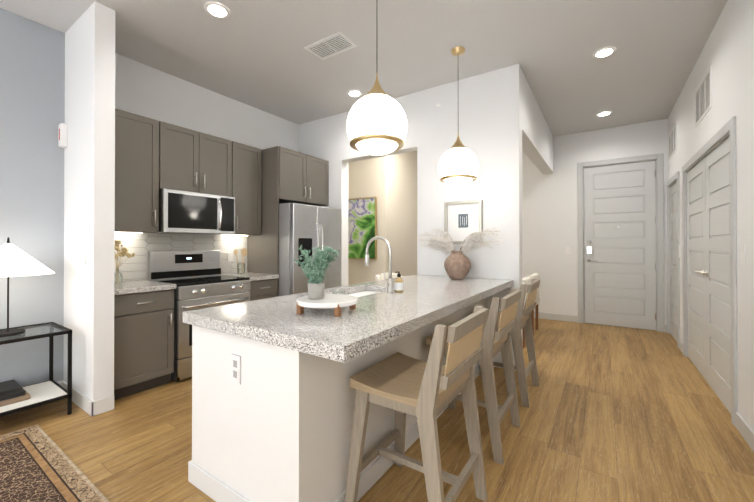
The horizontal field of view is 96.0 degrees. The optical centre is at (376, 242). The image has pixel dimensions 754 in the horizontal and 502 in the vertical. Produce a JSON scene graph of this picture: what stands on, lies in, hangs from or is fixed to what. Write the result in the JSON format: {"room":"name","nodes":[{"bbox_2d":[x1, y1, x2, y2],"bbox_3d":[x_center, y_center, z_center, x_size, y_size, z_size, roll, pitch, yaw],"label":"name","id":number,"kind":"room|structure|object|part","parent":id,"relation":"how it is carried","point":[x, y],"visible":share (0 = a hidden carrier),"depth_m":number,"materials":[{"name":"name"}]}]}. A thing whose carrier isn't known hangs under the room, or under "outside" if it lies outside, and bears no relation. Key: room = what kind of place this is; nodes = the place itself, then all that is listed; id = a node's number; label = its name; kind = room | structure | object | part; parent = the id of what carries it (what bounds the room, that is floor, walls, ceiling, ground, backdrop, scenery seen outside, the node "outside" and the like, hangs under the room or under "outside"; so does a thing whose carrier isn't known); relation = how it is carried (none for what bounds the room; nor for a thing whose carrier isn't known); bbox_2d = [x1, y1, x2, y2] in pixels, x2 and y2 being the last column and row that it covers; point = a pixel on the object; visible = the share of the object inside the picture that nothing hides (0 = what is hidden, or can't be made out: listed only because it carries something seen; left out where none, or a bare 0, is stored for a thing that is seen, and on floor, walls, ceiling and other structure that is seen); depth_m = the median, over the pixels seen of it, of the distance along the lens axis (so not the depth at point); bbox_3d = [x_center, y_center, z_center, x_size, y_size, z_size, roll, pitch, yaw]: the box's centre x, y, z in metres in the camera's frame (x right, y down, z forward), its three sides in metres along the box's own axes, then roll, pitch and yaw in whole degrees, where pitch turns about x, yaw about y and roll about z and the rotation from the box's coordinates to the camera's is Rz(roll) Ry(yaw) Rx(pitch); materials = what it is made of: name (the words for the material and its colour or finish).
{"room":"apartment kitchen","nodes":[
{"label":"apartment kitchen","id":0,"kind":"room"},
{"bbox_2d":[63,1,114,400],"bbox_3d":[-2.385,-0.262,2.801,0.705,3.120,0.130,0,0,34],"label":"wall","id":1,"kind":"structure","parent":0,"point":[89,188],"depth_m":2.64,"materials":[{"name":"white paint"}]},
{"bbox_2d":[58,123,67,147],"bbox_3d":[-2.681,-0.914,2.897,0.080,0.195,0.046,0,0,34],"label":"fire alarm","id":2,"kind":"object","parent":1,"relation":"attached to","point":[62,135],"visible":0.96,"depth_m":2.88,"materials":[{"name":"white plastic"}]},
{"bbox_2d":[62,381,92,415],"bbox_3d":[-2.419,1.243,2.730,0.719,0.110,0.014,0,0,34],"label":"baseboard","id":3,"kind":"structure","parent":1,"relation":"attached to","point":[81,400],"depth_m":2.66,"materials":[{"name":"white wood"}]},
{"bbox_2d":[91,395,114,415],"bbox_3d":[-2.090,1.242,2.588,0.014,0.110,0.144,0,0,34],"label":"baseboard","id":4,"kind":"structure","parent":1,"relation":"attached to","point":[103,405],"depth_m":2.58,"materials":[{"name":"white wood"}]},
{"bbox_2d":[0,8,298,386],"bbox_3d":[-3.117,-0.264,2.476,0.150,3.120,6.975,0,0,34],"label":"wall","id":5,"kind":"structure","parent":0,"point":[32,85],"depth_m":2.84,"materials":[{"name":"grey paint"}]},
{"bbox_2d":[115,109,162,232],"bbox_3d":[-2.367,-0.640,3.165,0.327,1.080,0.472,0,0,34],"label":"upper cabinet","id":6,"kind":"object","parent":5,"relation":"attached to","point":[153,157],"depth_m":3.13,"materials":[{"name":"grey wood"}]},
{"bbox_2d":[114,233,246,281],"bbox_3d":[-2.170,0.143,3.749,0.006,0.478,1.684,0,0,34],"label":"tile backsplash","id":7,"kind":"structure","parent":5,"relation":"attached to","point":[135,243],"depth_m":3.63,"materials":[{"name":"white tile"}]},
{"bbox_2d":[228,252,232,261],"bbox_3d":[-1.831,0.177,4.233,0.006,0.115,0.070,0,0,34],"label":"outlet","id":8,"kind":"object","parent":7,"relation":"attached to","point":[230,256],"visible":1,"depth_m":4.23,"materials":[{"name":"white plastic"}]},
{"bbox_2d":[163,122,234,196],"bbox_3d":[-2.021,-0.850,3.685,0.327,0.655,0.764,0,0,34],"label":"upper cabinet","id":9,"kind":"object","parent":5,"relation":"attached to","point":[193,161],"depth_m":3.58,"materials":[{"name":"grey wood"}]},
{"bbox_2d":[155,188,234,234],"bbox_3d":[-1.967,-0.308,3.647,0.454,0.420,0.756,0,0,34],"label":"microwave","id":10,"kind":"object","parent":9,"relation":"attached to","point":[184,212],"visible":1,"depth_m":3.49,"materials":[{"name":"silver metal"}]},
{"bbox_3d":[-1.702,-0.308,3.684,0.055,0.346,0.022,0,0,34],"label":"handle","id":11,"kind":"part","parent":10,"relation":"part of","materials":[{"name":"silver metal"}]},
{"bbox_2d":[223,142,262,236],"bbox_3d":[-1.693,-0.635,4.173,0.327,1.080,0.402,0,0,34],"label":"upper cabinet","id":12,"kind":"object","parent":5,"relation":"attached to","point":[248,159],"depth_m":4.10,"materials":[{"name":"grey wood"}]},
{"bbox_2d":[263,146,328,205],"bbox_3d":[-1.191,-0.853,4.664,0.617,0.640,0.882,0,0,34],"label":"upper cabinet","id":13,"kind":"object","parent":5,"relation":"attached to","point":[289,176],"depth_m":4.33,"materials":[{"name":"grey wood"}]},
{"bbox_2d":[332,289,345,294],"bbox_3d":[-0.246,0.339,2.180,0.091,0.070,0.091,0,0,34],"label":"glass tumbler","id":14,"kind":"object","parent":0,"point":[340,291],"visible":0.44,"depth_m":2.17,"materials":[{"name":"clear glass"}]},
{"bbox_2d":[0,0,726,136],"bbox_3d":[-0.688,-1.871,3.040,6.470,0.100,11.000,0,0,34],"label":"ceiling","id":15,"kind":"structure","parent":0,"point":[255,54],"depth_m":3.15,"materials":[{"name":"white paint"}]},
{"bbox_2d":[204,1,230,17],"bbox_3d":[-1.250,-1.816,2.658,0.190,0.011,0.190,0,0,34],"label":"recessed light","id":16,"kind":"object","parent":15,"relation":"in","point":[216,9],"visible":1,"depth_m":2.64,"materials":[{"name":"white"}]},
{"bbox_2d":[304,31,356,59],"bbox_3d":[-0.431,-1.815,3.145,0.430,0.010,0.250,0,0,34],"label":"ceiling vent","id":17,"kind":"object","parent":15,"relation":"in","point":[326,39],"depth_m":3.13,"materials":[{"name":"white plastic"}]},
{"bbox_3d":[-0.431,-1.819,3.145,0.380,0.002,0.200,0,0,34],"label":"dark ceiling air vent","id":18,"kind":"part","parent":17,"relation":"part of","materials":[{"name":"white metal"}]},
{"bbox_2d":[347,90,361,96],"bbox_3d":[-0.272,-1.809,4.121,0.190,0.011,0.190,0,0,34],"label":"recessed light","id":19,"kind":"object","parent":15,"relation":"in","point":[354,93],"visible":0.98,"depth_m":4.10,"materials":[{"name":"white"}]},
{"bbox_2d":[347,73,406,154],"bbox_3d":[0.000,-1.187,2.095,0.374,1.276,0.374,0,0,34],"label":"pendant light","id":20,"kind":"object","parent":15,"relation":"hanging from","point":[376,121],"visible":1,"depth_m":1.96,"materials":[{"name":"white glass"}]},
{"bbox_2d":[438,46,478,185],"bbox_3d":[0.767,-1.181,3.206,0.374,1.276,0.374,0,0,34],"label":"pendant light","id":21,"kind":"object","parent":15,"relation":"hanging from","point":[458,164],"visible":1,"depth_m":3.08,"materials":[{"name":"white glass"}]},
{"bbox_3d":[0.767,-0.720,3.204,0.374,0.354,0.374,0,0,34],"label":"globe","id":22,"kind":"part","parent":21,"relation":"part of","materials":[{"name":"white glass"}]},
{"bbox_2d":[596,111,611,115],"bbox_3d":[3.185,-1.806,4.756,0.190,0.011,0.190,0,0,34],"label":"recessed light","id":23,"kind":"object","parent":15,"relation":"in","point":[604,113],"visible":1,"depth_m":4.73,"materials":[{"name":"white"}]},
{"bbox_2d":[593,47,615,57],"bbox_3d":[2.173,-1.813,3.244,0.190,0.011,0.190,0,0,34],"label":"recessed light","id":24,"kind":"object","parent":15,"relation":"in","point":[604,52],"visible":1,"depth_m":3.23,"materials":[{"name":"white"}]},
{"bbox_2d":[348,155,389,284],"bbox_3d":[-0.233,-0.247,5.800,0.950,3.120,0.192,0,0,34],"label":"wall","id":25,"kind":"structure","parent":0,"point":[369,177],"depth_m":5.66,"materials":[{"name":"beige paint"}]},
{"bbox_3d":[-0.333,-0.237,5.776,0.780,1.030,0.040,0,0,34],"label":"green painting","id":26,"kind":"part","parent":25,"relation":"part of"},
{"bbox_2d":[0,318,753,501],"bbox_3d":[-0.688,1.329,3.024,6.470,0.060,11.000,0,0,34],"label":"floor","id":27,"kind":"structure","parent":0,"point":[617,414],"depth_m":2.27,"materials":[{"name":"brown wood"}]},
{"bbox_2d":[0,322,71,416],"bbox_3d":[-2.894,0.977,2.137,0.490,0.635,1.370,0,0,34],"label":"console table","id":28,"kind":"object","parent":27,"relation":"on","point":[51,390],"visible":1,"depth_m":2.56,"materials":[{"name":"black metal"}]},
{"bbox_2d":[0,379,29,406],"bbox_3d":[-2.821,1.095,2.328,0.320,0.089,0.570,0,0,34],"label":"books","id":29,"kind":"object","parent":28,"relation":"on","point":[12,391],"visible":1,"depth_m":2.44,"materials":[{"name":"brown paper"}]},
{"bbox_2d":[0,237,54,336],"bbox_3d":[-2.659,0.311,2.447,0.490,0.700,0.490,0,0,34],"label":"table lamp","id":30,"kind":"object","parent":28,"relation":"on","point":[15,261],"visible":0.98,"depth_m":2.41,"materials":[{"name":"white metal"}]},
{"bbox_3d":[-2.659,0.118,2.448,0.490,0.225,0.490,0,0,34],"label":"lamp shade","id":31,"kind":"part","parent":30,"relation":"part of","materials":[{"name":"white fabric"}]},
{"bbox_3d":[-2.894,0.667,2.139,0.450,0.010,1.330,0,0,34],"label":"glass","id":32,"kind":"part","parent":28,"relation":"part of","materials":[{"name":"clear glass"}]},
{"bbox_2d":[0,381,66,412],"bbox_3d":[-2.894,1.150,2.136,0.450,0.020,1.330,0,0,34],"label":"shelf","id":33,"kind":"object","parent":28,"relation":"attached to","point":[46,392],"depth_m":2.52,"materials":[{"name":"white stone"}]},
{"bbox_2d":[0,424,109,501],"bbox_3d":[-2.412,1.281,0.285,2.350,0.008,3.530,0,0,34],"label":"rug","id":34,"kind":"object","parent":27,"relation":"on","point":[37,464],"visible":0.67,"depth_m":1.89,"materials":[{"name":"brown fabric"}]},
{"bbox_2d":[114,288,175,399],"bbox_3d":[-2.248,0.862,3.088,0.602,0.875,0.488,0,0,34],"label":"base cabinet","id":35,"kind":"object","parent":27,"relation":"on","point":[143,335],"depth_m":2.92,"materials":[{"name":"grey wood"}]},
{"bbox_2d":[114,280,175,295],"bbox_3d":[-2.234,0.401,3.080,0.618,0.044,0.495,0,0,34],"label":"countertop","id":36,"kind":"structure","parent":35,"relation":"on","point":[124,289],"depth_m":2.99,"materials":[{"name":"grey stone"}]},
{"bbox_2d":[114,240,134,284],"bbox_3d":[-2.321,0.175,3.052,0.202,0.406,0.199,0,0,34],"label":"vase","id":37,"kind":"object","parent":36,"relation":"on","point":[122,253],"visible":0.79,"depth_m":3.04,"materials":[{"name":"clear glass"}]},
{"bbox_3d":[-2.331,0.306,3.045,0.080,0.145,0.080,0,0,34],"label":"glass","id":38,"kind":"part","parent":37,"relation":"part of","materials":[{"name":"clear glass"}]},
{"bbox_2d":[148,250,250,381],"bbox_3d":[-1.848,0.684,3.586,0.701,1.195,0.768,0,0,34],"label":"range","id":39,"kind":"object","parent":27,"relation":"on","point":[197,279],"visible":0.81,"depth_m":3.46,"materials":[{"name":"silver metal"}]},
{"bbox_3d":[-1.584,0.528,3.410,0.066,0.172,0.692,0,0,34],"label":"handle","id":40,"kind":"part","parent":39,"relation":"part of","materials":[{"name":"silver metal"}]},
{"bbox_2d":[250,280,276,300],"bbox_3d":[-1.565,0.867,4.109,0.602,0.875,0.400,0,0,34],"label":"base cabinet","id":41,"kind":"object","parent":27,"relation":"on","point":[259,289],"depth_m":3.93,"materials":[{"name":"grey wood"}]},
{"bbox_2d":[222,272,277,279],"bbox_3d":[-1.551,0.406,4.102,0.618,0.044,0.404,0,0,34],"label":"countertop","id":42,"kind":"structure","parent":41,"relation":"on","point":[252,276],"depth_m":3.98,"materials":[{"name":"grey stone"}]},
{"bbox_2d":[234,248,246,274],"bbox_3d":[-1.646,0.226,4.112,0.104,0.315,0.151,0,0,34],"label":"jar","id":43,"kind":"object","parent":42,"relation":"on","point":[244,252],"visible":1,"depth_m":4.10,"materials":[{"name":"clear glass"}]},
{"bbox_3d":[-1.650,0.313,4.118,0.090,0.140,0.090,0,0,34],"label":"glass","id":44,"kind":"part","parent":43,"relation":"part of","materials":[{"name":"clear glass"}]},
{"bbox_2d":[279,203,340,295],"bbox_3d":[-1.061,0.409,4.572,0.894,1.765,0.874,0,0,34],"label":"refrigerator","id":45,"kind":"object","parent":27,"relation":"on","point":[308,227],"visible":0.44,"depth_m":4.13,"materials":[{"name":"grey metal"}]},
{"bbox_3d":[-0.740,0.215,4.313,0.070,0.957,0.102,0,0,34],"label":"handle","id":46,"kind":"part","parent":45,"relation":"part of","materials":[{"name":"silver metal"}]},
{"bbox_2d":[188,296,488,501],"bbox_3d":[0.078,0.867,2.720,0.853,0.861,2.691,0,0,34],"label":"kitchen island","id":47,"kind":"object","parent":27,"relation":"on","point":[273,398],"depth_m":1.59,"materials":[{"name":"white paint"}]},
{"bbox_2d":[231,354,240,384],"bbox_3d":[-0.674,0.602,1.619,0.074,0.134,0.007,0,0,34],"label":"outlet","id":48,"kind":"object","parent":47,"relation":"attached to","point":[235,358],"depth_m":1.61,"materials":[{"name":"white plastic"}]},
{"bbox_3d":[0.078,1.243,2.718,0.853,0.110,2.691,0,0,34],"label":"baseboard","id":49,"kind":"part","parent":47,"relation":"part of","materials":[{"name":"white"}]},
{"bbox_2d":[183,276,512,363],"bbox_3d":[0.170,0.406,2.648,1.120,0.058,2.712,0,0,34],"label":"island countertop","id":50,"kind":"structure","parent":47,"relation":"on","point":[379,317],"depth_m":1.74,"materials":[{"name":"grey stone"}]},
{"bbox_2d":[296,294,357,316],"bbox_3d":[-0.270,0.337,1.847,0.330,0.070,0.330,0,0,34],"label":"marble tray","id":51,"kind":"object","parent":50,"relation":"on","point":[336,302],"visible":0.85,"depth_m":1.76,"materials":[{"name":"white stone"}]},
{"bbox_2d":[294,245,339,298],"bbox_3d":[-0.314,0.156,1.828,0.251,0.291,0.257,0,0,34],"label":"potted plant","id":52,"kind":"object","parent":51,"relation":"on","point":[314,273],"visible":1,"depth_m":1.81,"materials":[{"name":"green plant"}]},
{"bbox_2d":[339,288,374,295],"bbox_3d":[-0.126,0.541,2.700,0.414,0.234,0.704,0,0,34],"label":"sink","id":53,"kind":"object","parent":50,"relation":"in","point":[365,290],"depth_m":2.92,"materials":[{"name":"white ceramic"}]},
{"bbox_2d":[365,236,394,291],"bbox_3d":[0.000,0.162,2.599,0.263,0.430,0.108,0,0,34],"label":"faucet","id":54,"kind":"object","parent":50,"relation":"on","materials":[{"name":"silver metal"}]},
{"bbox_2d":[395,272,402,291],"bbox_3d":[0.168,0.298,2.595,0.065,0.156,0.065,0,0,34],"label":"soap bottle","id":55,"kind":"object","parent":50,"relation":"on","point":[398,284],"visible":1,"depth_m":2.57,"materials":[{"name":"brown"}]},
{"bbox_2d":[416,227,502,279],"bbox_3d":[0.860,0.107,3.559,0.941,0.547,0.276,0,0,34],"label":"terracotta vase","id":56,"kind":"object","parent":50,"relation":"on","point":[457,265],"visible":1,"depth_m":3.49,"materials":[{"name":"brown"}]},
{"bbox_2d":[375,272,402,280],"bbox_3d":[0.109,0.878,4.947,0.468,0.860,0.480,0,0,34],"label":"dining chair","id":57,"kind":"object","parent":27,"relation":"on","point":[381,277],"visible":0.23,"depth_m":5.11,"materials":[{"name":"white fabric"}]},
{"bbox_2d":[345,306,488,501],"bbox_3d":[0.205,0.808,1.648,0.541,0.968,0.510,0,0,34],"label":"stool","id":58,"kind":"object","parent":27,"relation":"on","point":[426,394],"visible":1,"depth_m":1.57,"materials":[{"name":"brown wood"}]},
{"bbox_3d":[0.175,0.658,1.669,0.425,0.048,0.450,0,0,34],"label":"seat","id":59,"kind":"part","parent":58,"relation":"part of","materials":[{"name":"brown wood"}]},
{"bbox_2d":[426,289,521,464],"bbox_3d":[0.660,0.812,2.329,0.541,0.968,0.510,0,0,34],"label":"stool","id":60,"kind":"object","parent":27,"relation":"on","point":[493,344],"visible":0.58,"depth_m":2.04,"materials":[{"name":"brown wood"}]},
{"bbox_3d":[0.630,0.662,2.350,0.425,0.048,0.450,0,0,34],"label":"seat","id":61,"kind":"part","parent":60,"relation":"part of","materials":[{"name":"brown wood"}]},
{"bbox_2d":[468,279,539,407],"bbox_3d":[1.122,0.815,3.019,0.541,0.968,0.510,0,0,34],"label":"stool","id":62,"kind":"object","parent":27,"relation":"on","point":[523,317],"visible":0.54,"depth_m":2.73,"materials":[{"name":"brown wood"}]},
{"bbox_3d":[1.092,0.665,3.040,0.425,0.048,0.450,0,0,34],"label":"seat","id":63,"kind":"part","parent":62,"relation":"part of","materials":[{"name":"brown wood"}]},
{"bbox_2d":[522,277,530,347],"bbox_3d":[1.784,0.876,4.501,0.480,0.860,0.468,0,0,34],"label":"stool","id":64,"kind":"object","parent":27,"relation":"on","point":[526,280],"visible":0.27,"depth_m":4.26,"materials":[{"name":"beige wood"}]},
{"bbox_3d":[1.784,0.676,4.502,0.480,0.460,0.468,0,0,34],"label":"seat","id":65,"kind":"part","parent":64,"relation":"part of","materials":[{"name":"beige wood"}]},
{"bbox_2d":[528,273,539,335],"bbox_3d":[2.151,0.879,5.050,0.480,0.860,0.468,0,0,34],"label":"stool","id":66,"kind":"object","parent":27,"relation":"on","point":[535,276],"visible":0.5,"depth_m":4.87,"materials":[{"name":"beige wood"}]},
{"bbox_3d":[2.151,0.679,5.051,0.480,0.460,0.468,0,0,34],"label":"seat","id":67,"kind":"part","parent":66,"relation":"part of","materials":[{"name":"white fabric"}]},
{"bbox_2d":[390,151,416,275],"bbox_3d":[0.620,-0.245,6.356,0.150,3.120,1.680,0,0,34],"label":"wall","id":68,"kind":"structure","parent":0,"point":[403,204],"depth_m":6.00,"materials":[{"name":"beige paint"}]},
{"bbox_2d":[299,64,522,370],"bbox_3d":[0.151,-0.254,4.368,3.180,3.120,0.196,0,0,34],"label":"wall","id":69,"kind":"structure","parent":0,"point":[481,114],"depth_m":3.76,"materials":[{"name":"white paint"}]},
{"bbox_2d":[458,214,467,227],"bbox_3d":[0.954,-0.242,3.751,0.110,0.150,0.001,0,0,34],"label":"art","id":70,"kind":"object","parent":69,"relation":"attached to","point":[462,218],"depth_m":3.75,"materials":[{"name":"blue paper"}]},
{"bbox_3d":[0.947,-0.222,3.741,0.420,0.470,0.040,0,0,34],"label":"picture frame","id":71,"kind":"part","parent":69,"relation":"part of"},
{"bbox_2d":[522,71,552,173],"bbox_3d":[2.199,-1.503,4.720,0.160,0.620,2.655,0,0,34],"label":"wall","id":72,"kind":"structure","parent":0,"point":[537,142],"depth_m":4.39,"materials":[{"name":"white paint"}]},
{"bbox_2d":[522,119,667,331],"bbox_3d":[2.737,-0.246,6.040,4.020,3.120,0.150,0,0,34],"label":"wall","id":73,"kind":"structure","parent":0,"point":[549,217],"depth_m":5.68,"materials":[{"name":"white paint"}]},
{"bbox_2d":[534,312,577,322],"bbox_3d":[2.225,1.260,6.277,2.569,0.110,0.014,0,0,34],"label":"baseboard","id":74,"kind":"structure","parent":73,"relation":"attached to","point":[558,317],"depth_m":5.72,"materials":[{"name":"white wood"}]},
{"bbox_2d":[565,246,569,253],"bbox_3d":[3.178,0.127,5.650,0.075,0.130,0.007,0,0,34],"label":"light switch","id":75,"kind":"object","parent":73,"relation":"attached to","point":[567,249],"visible":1,"depth_m":5.65,"materials":[{"name":"white plastic"}]},
{"bbox_2d":[584,160,655,329],"bbox_3d":[3.752,0.041,5.274,0.908,2.522,0.098,0,0,34],"label":"entry door","id":76,"kind":"structure","parent":73,"relation":"in","point":[619,245],"depth_m":5.26,"materials":[{"name":"white wood"}]},
{"bbox_2d":[577,153,679,347],"bbox_3d":[3.620,-0.002,4.899,1.285,2.620,1.065,0,0,34],"label":"door frame","id":77,"kind":"structure","parent":73,"relation":"attached to","point":[659,158],"depth_m":4.99,"materials":[{"name":"grey wood"}]},
{"bbox_2d":[668,0,753,431],"bbox_3d":[1.669,-0.271,0.962,0.150,3.120,9.780,0,0,34],"label":"wall","id":78,"kind":"structure","parent":0,"point":[727,53],"depth_m":2.37,"materials":[{"name":"white paint"}]},
{"bbox_2d":[668,122,676,159],"bbox_3d":[3.999,-1.363,4.595,0.009,0.360,0.600,0,0,34],"label":"air vent","id":79,"kind":"object","parent":78,"relation":"in","point":[674,128],"depth_m":4.58,"materials":[{"name":"white plastic"}]},
{"bbox_3d":[4.002,-1.363,4.593,0.002,0.316,0.556,0,0,34],"label":"dark wall air vent","id":80,"kind":"part","parent":79,"relation":"part of","materials":[{"name":"white metal"}]},
{"bbox_2d":[670,182,676,340],"bbox_3d":[3.994,0.253,4.566,0.098,2.092,0.750,0,0,34],"label":"door","id":81,"kind":"structure","parent":78,"relation":"in","point":[673,259],"depth_m":4.64,"materials":[{"name":"white wood"}]},
{"bbox_2d":[679,245,681,257],"bbox_3d":[3.644,0.104,4.067,0.020,0.160,0.080,0,0,34],"label":"light switch","id":82,"kind":"object","parent":78,"relation":"attached to","point":[680,251],"visible":0.83,"depth_m":4.04,"materials":[{"name":"white plastic"}]},
{"bbox_2d":[679,340,682,352],"bbox_3d":[3.651,1.249,4.066,0.014,0.110,0.271,0,0,34],"label":"baseboard","id":83,"kind":"structure","parent":78,"relation":"attached to","point":[681,346],"depth_m":4.08,"materials":[{"name":"white wood"}]},
{"bbox_2d":[687,157,706,380],"bbox_3d":[3.296,0.247,3.523,0.098,2.092,0.850,0,0,34],"label":"closet door","id":84,"kind":"structure","parent":78,"relation":"in","point":[696,240],"depth_m":3.47,"materials":[{"name":"white wood"}]},
{"bbox_2d":[694,65,711,127],"bbox_3d":[3.059,-1.350,3.190,0.009,0.360,0.620,0,0,34],"label":"air vent","id":85,"kind":"object","parent":78,"relation":"in","point":[704,85],"depth_m":3.15,"materials":[{"name":"white plastic"}]},
{"bbox_3d":[3.062,-1.350,3.188,0.002,0.316,0.576,0,0,34],"label":"dark wall air vent","id":86,"kind":"part","parent":85,"relation":"part of","materials":[{"name":"white metal"}]},
{"bbox_2d":[682,116,737,425],"bbox_3d":[3.111,0.205,3.133,0.168,2.190,1.885,0,0,34],"label":"trim","id":87,"kind":"structure","parent":78,"relation":"attached to","point":[724,131],"depth_m":2.44,"materials":[{"name":"grey wood"}]},
{"bbox_2d":[700,136,730,413],"bbox_3d":[2.821,0.244,2.812,0.098,2.092,0.850,0,0,34],"label":"closet door","id":88,"kind":"structure","parent":78,"relation":"in","point":[718,332],"depth_m":2.82,"materials":[{"name":"white wood"}]},
{"bbox_2d":[735,412,753,451],"bbox_3d":[0.704,1.228,-0.341,0.014,0.110,6.553,0,0,34],"label":"baseboard","id":89,"kind":"structure","parent":78,"relation":"attached to","point":[744,429],"depth_m":2.23,"materials":[{"name":"white wood"}]}
]}

